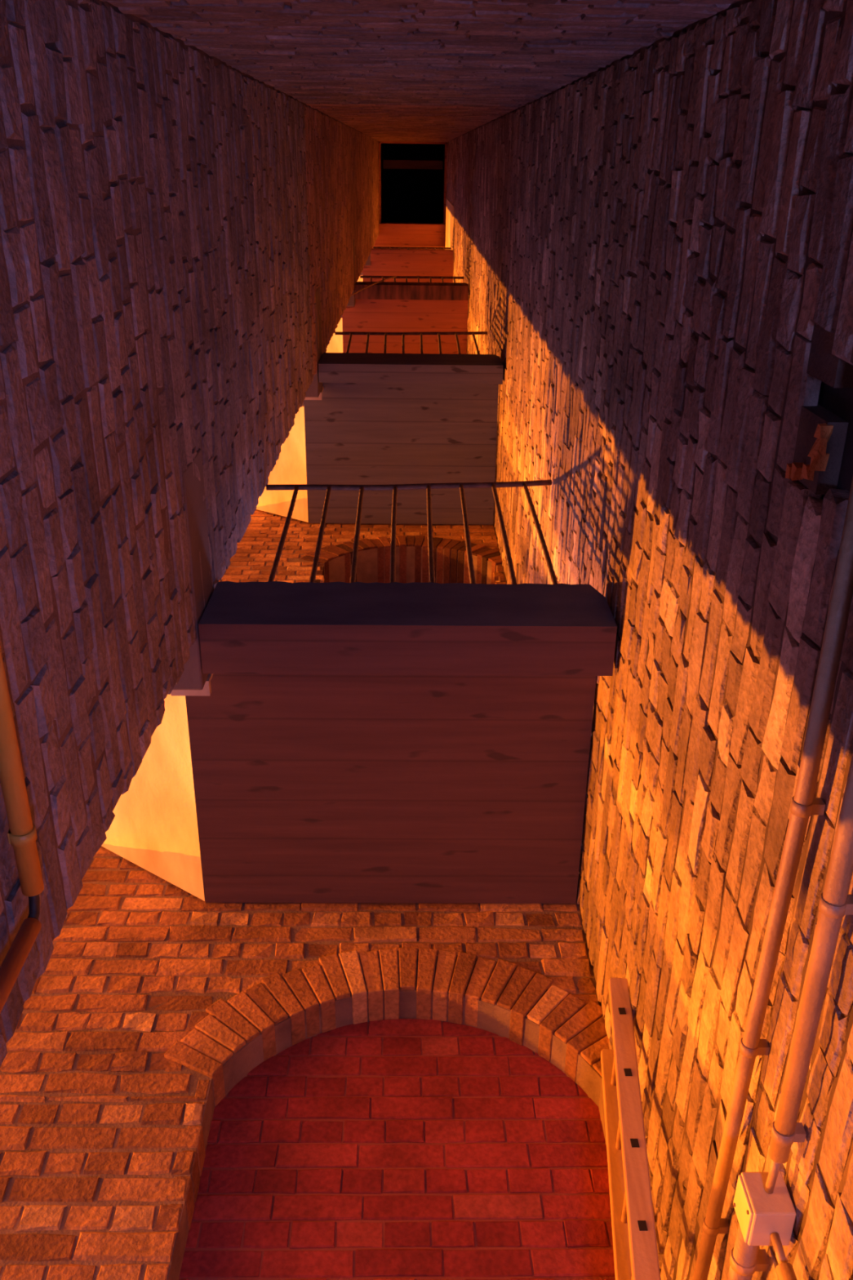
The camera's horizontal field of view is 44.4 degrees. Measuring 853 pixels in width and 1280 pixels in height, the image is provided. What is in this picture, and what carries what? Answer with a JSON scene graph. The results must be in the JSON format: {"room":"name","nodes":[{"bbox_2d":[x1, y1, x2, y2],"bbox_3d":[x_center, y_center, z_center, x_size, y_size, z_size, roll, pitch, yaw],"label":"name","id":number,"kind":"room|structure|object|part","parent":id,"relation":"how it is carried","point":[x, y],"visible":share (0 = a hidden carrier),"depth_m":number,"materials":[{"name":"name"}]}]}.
{"room":"brick stairwell shaft","nodes":[
{"label":"brick stairwell shaft","id":0,"kind":"room"},
{"bbox_2d":[0,0,379,1066],"bbox_3d":[-0.799,-4.454,10.820,0.164,25.800,1.752,0,-65,-1],"label":"wall","id":1,"kind":"structure","parent":0,"point":[185,239],"depth_m":2.12,"materials":[{"name":"brick"}]},
{"bbox_2d":[0,645,44,1013],"bbox_3d":[-0.560,0.539,0.278,0.037,2.468,0.866,0,-65,-1],"label":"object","id":2,"kind":"object","parent":1,"relation":"attached to","point":[22,833],"visible":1,"depth_m":1.46,"materials":[{"name":"grey metal"}]},
{"bbox_2d":[0,509,661,1279],"bbox_3d":[-0.416,-2.419,11.729,1.888,25.860,0.821,0,-65,-1],"label":"wall","id":3,"kind":"structure","parent":0,"point":[192,1088],"depth_m":2.95,"materials":[{"name":"brick"}]},
{"bbox_2d":[102,693,205,901],"bbox_3d":[-2.213,-0.018,4.463,2.904,2.449,0.860,0,-65,-1],"label":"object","id":4,"kind":"structure","parent":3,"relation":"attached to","point":[154,826],"depth_m":3.51,"materials":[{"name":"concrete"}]},
{"bbox_2d":[256,400,308,522],"bbox_3d":[-2.279,-1.718,8.158,2.904,2.449,0.860,0,-65,-1],"label":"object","id":5,"kind":"structure","parent":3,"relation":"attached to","point":[291,468],"depth_m":7.20,"materials":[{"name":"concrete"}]},
{"bbox_2d":[326,315,342,352],"bbox_3d":[-2.336,-3.487,12.000,2.904,2.449,0.860,0,-65,-1],"label":"flight","id":6,"kind":"object","parent":3,"relation":"attached to","point":[335,345],"visible":0.02,"depth_m":10.90,"materials":[{"name":"concrete"}]},
{"bbox_2d":[357,272,363,281],"bbox_3d":[-2.362,-5.280,15.897,2.904,2.449,0.860,0,-65,-1],"label":"flight","id":7,"kind":"object","parent":3,"relation":"attached to","point":[359,279],"visible":0.02,"depth_m":14.70,"materials":[{"name":"concrete"}]},
{"bbox_2d":[361,229,445,272],"bbox_3d":[-0.532,-6.507,18.499,2.079,0.540,1.446,0,-65,-1],"label":"ceiling","id":8,"kind":"structure","parent":0,"point":[386,237],"depth_m":18.18,"materials":[{"name":"wood"}]},
{"bbox_2d":[381,143,444,223],"bbox_3d":[-0.268,-8.893,20.377,1.281,4.980,1.518,0,-65,-1],"label":"opening","id":9,"kind":"structure","parent":8,"relation":"attached to","point":[407,195],"depth_m":22.48,"materials":[{"name":"black"}]},
{"bbox_2d":[383,160,442,169],"bbox_3d":[-0.260,-9.136,20.100,1.116,0.960,0.150,0,-65,-1],"label":"roof beam","id":10,"kind":"structure","parent":9,"relation":"attached to","point":[388,164],"depth_m":19.66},
{"bbox_2d":[100,0,739,142],"bbox_3d":[-0.135,-5.182,10.494,1.185,25.800,0.140,0,-65,-1],"label":"wall","id":11,"kind":"structure","parent":0,"point":[386,70],"depth_m":2.62,"materials":[{"name":"brick"}]},
{"bbox_2d":[445,0,852,1279],"bbox_3d":[0.512,-3.906,11.089,0.192,25.800,2.940,0,-65,-1],"label":"wall","id":12,"kind":"structure","parent":0,"point":[653,250],"depth_m":2.10,"materials":[{"name":"brick"}]},
{"bbox_2d":[170,581,617,903],"bbox_3d":[-0.112,0.415,3.228,1.260,0.324,1.151,0,-65,-1],"label":"balcony","id":13,"kind":"object","parent":12,"relation":"attached to","point":[354,742],"visible":0.91,"depth_m":3.29,"materials":[{"name":"brown wood planks"},{"name":"dark stained wood"},{"name":"pale concrete"}]},
{"bbox_2d":[266,479,557,584],"bbox_3d":[-0.056,-0.401,3.693,1.146,1.240,0.044,0,-65,-1],"label":"railing","id":14,"kind":"object","parent":13,"relation":"on","point":[525,484],"visible":0.95,"depth_m":3.75,"materials":[{"name":"metal"}]},
{"bbox_3d":[-0.063,-0.623,4.203,1.146,0.128,0.022,0,-65,-1],"label":"rail","id":15,"kind":"part","parent":14,"relation":"part of","materials":[{"name":"metal"}]},
{"bbox_2d":[304,352,503,524],"bbox_3d":[-0.168,-1.262,6.871,1.279,0.438,1.151,0,-65,-1],"label":"balcony","id":16,"kind":"object","parent":12,"relation":"attached to","point":[375,419],"visible":0.91,"depth_m":6.99,"materials":[{"name":"grey-brown wood planks"},{"name":"dark stained wood"},{"name":"pale concrete"}]},
{"bbox_2d":[334,331,488,354],"bbox_3d":[-0.103,-2.087,7.358,1.146,1.210,0.043,0,-65,-1],"label":"railing","id":17,"kind":"object","parent":16,"relation":"on","point":[473,333],"visible":0.93,"depth_m":7.79,"materials":[{"name":"metal"}]},
{"bbox_3d":[-0.110,-2.304,7.854,1.146,0.128,0.022,0,-65,-1],"label":"rail","id":18,"kind":"part","parent":17,"relation":"part of","materials":[{"name":"metal"}]},
{"bbox_2d":[342,281,468,354],"bbox_3d":[-0.223,-3.085,10.832,1.286,0.304,1.151,0,-65,-1],"label":"balcony","id":19,"kind":"object","parent":12,"relation":"attached to","point":[382,306],"visible":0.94,"depth_m":10.75,"materials":[{"name":"wood planks"},{"name":"dark wood"}]},
{"bbox_2d":[360,275,463,282],"bbox_3d":[-0.153,-3.829,11.146,1.145,0.909,0.045,0,-65,-1],"label":"railing","id":20,"kind":"object","parent":19,"relation":"on","point":[361,277],"visible":0.79,"depth_m":11.52,"materials":[{"name":"metal"}]},
{"bbox_2d":[350,275,396,296],"bbox_3d":[-0.510,-3.581,10.499,0.394,2.162,0.055,6,-66,-4],"label":"cord","id":21,"kind":"object","parent":20,"relation":"hanging from","point":[360,290],"visible":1,"depth_m":10.19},
{"bbox_3d":[-0.159,-3.998,11.534,1.145,0.064,0.026,0,-65,-1],"label":"rail","id":22,"kind":"part","parent":20,"relation":"part of","materials":[{"name":"metal"}]},
{"bbox_2d":[363,248,453,282],"bbox_3d":[-0.262,-4.916,14.811,1.262,0.184,1.151,0,-65,-1],"label":"landing","id":23,"kind":"object","parent":12,"relation":"attached to","point":[384,262],"visible":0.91,"depth_m":14.60,"materials":[{"name":"wood"}]},
{"bbox_2d":[373,246,451,249],"bbox_3d":[-0.203,-5.604,15.002,1.145,0.759,0.045,0,-65,-1],"label":"railing","id":24,"kind":"object","parent":23,"relation":"on","point":[375,247],"visible":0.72,"depth_m":15.31,"materials":[{"name":"metal"}]},
{"bbox_2d":[378,141,447,230],"bbox_3d":[-0.236,-7.800,17.974,1.161,0.420,1.374,0,-65,-1],"label":"trim","id":25,"kind":"structure","parent":12,"relation":"attached to","point":[429,226],"depth_m":18.04,"materials":[{"name":"wood"}]},
{"bbox_3d":[0.357,-5.961,16.433,0.024,3.630,1.698,0,-65,-1],"label":"plaster panel","id":26,"kind":"part","parent":12,"relation":"part of","materials":[{"name":"beige paint"}]},
{"bbox_2d":[726,1223,769,1279],"bbox_3d":[0.513,1.221,1.787,0.058,0.054,0.741,0,-65,-1],"label":"conduit","id":27,"kind":"object","parent":12,"relation":"attached to","point":[745,1260],"visible":0.51,"depth_m":1.66,"materials":[{"name":"grey metal"}]},
{"bbox_2d":[733,1172,795,1245],"bbox_3d":[0.511,0.864,1.590,0.069,0.072,0.072,0,-65,-1],"label":"junction box","id":28,"kind":"object","parent":12,"relation":"attached to","point":[760,1214],"visible":1,"depth_m":1.56,"materials":[{"name":"beige metal"}]},
{"bbox_2d":[692,476,852,1279],"bbox_3d":[0.527,0.543,1.634,0.043,0.080,1.861,0,-65,-1],"label":"conduit","id":29,"kind":"object","parent":12,"relation":"attached to","point":[803,804],"visible":1,"depth_m":1.50,"materials":[{"name":"grey metal"}]},
{"bbox_2d":[770,1232,796,1279],"bbox_3d":[0.532,1.361,0.546,0.025,2.241,0.025,0,-65,-1],"label":"conduit","id":30,"kind":"object","parent":12,"relation":"attached to","point":[784,1270],"visible":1,"depth_m":1.52,"materials":[{"name":"grey metal"}]},
{"bbox_2d":[764,752,852,1194],"bbox_3d":[0.532,0.327,1.346,0.045,0.033,1.107,0,-65,-1],"label":"conduit","id":31,"kind":"object","parent":12,"relation":"attached to","point":[835,903],"visible":1,"depth_m":1.40,"materials":[{"name":"grey metal"}]},
{"bbox_3d":[-0.519,1.531,-0.722,2.559,0.180,2.970,0,-65,-1],"label":"floor","id":32,"kind":"structure","parent":0,"visible":0},
{"bbox_2d":[600,977,660,1279],"bbox_3d":[0.341,1.717,1.315,0.425,3.346,0.275,0,-65,-1],"label":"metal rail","id":33,"kind":"object","parent":32,"relation":"on","point":[635,1251],"visible":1,"depth_m":2.40,"materials":[{"name":"brown wood"}]},
{"bbox_2d":[617,1007,626,1014],"bbox_3d":[0.499,0.948,2.669,0.017,0.022,0.006,0,-65,-1],"label":"socket","id":34,"kind":"object","parent":33,"relation":"attached to","point":[621,1011],"depth_m":2.67,"materials":[{"name":"black metal"}]},
{"bbox_2d":[623,1068,632,1075],"bbox_3d":[0.479,1.030,2.490,0.017,0.022,0.006,0,-65,-1],"label":"socket","id":35,"kind":"object","parent":33,"relation":"attached to","point":[627,1072],"depth_m":2.49,"materials":[{"name":"black metal"}]},
{"bbox_2d":[630,1138,639,1147],"bbox_3d":[0.460,1.113,2.311,0.017,0.022,0.006,0,-65,-1],"label":"socket","id":36,"kind":"object","parent":33,"relation":"attached to","point":[634,1143],"depth_m":2.31,"materials":[{"name":"black metal"}]},
{"bbox_2d":[637,1220,648,1231],"bbox_3d":[0.440,1.195,2.132,0.017,0.022,0.006,0,-65,-1],"label":"socket","id":37,"kind":"object","parent":33,"relation":"attached to","point":[642,1225],"depth_m":2.13,"materials":[{"name":"black metal"}]}
]}

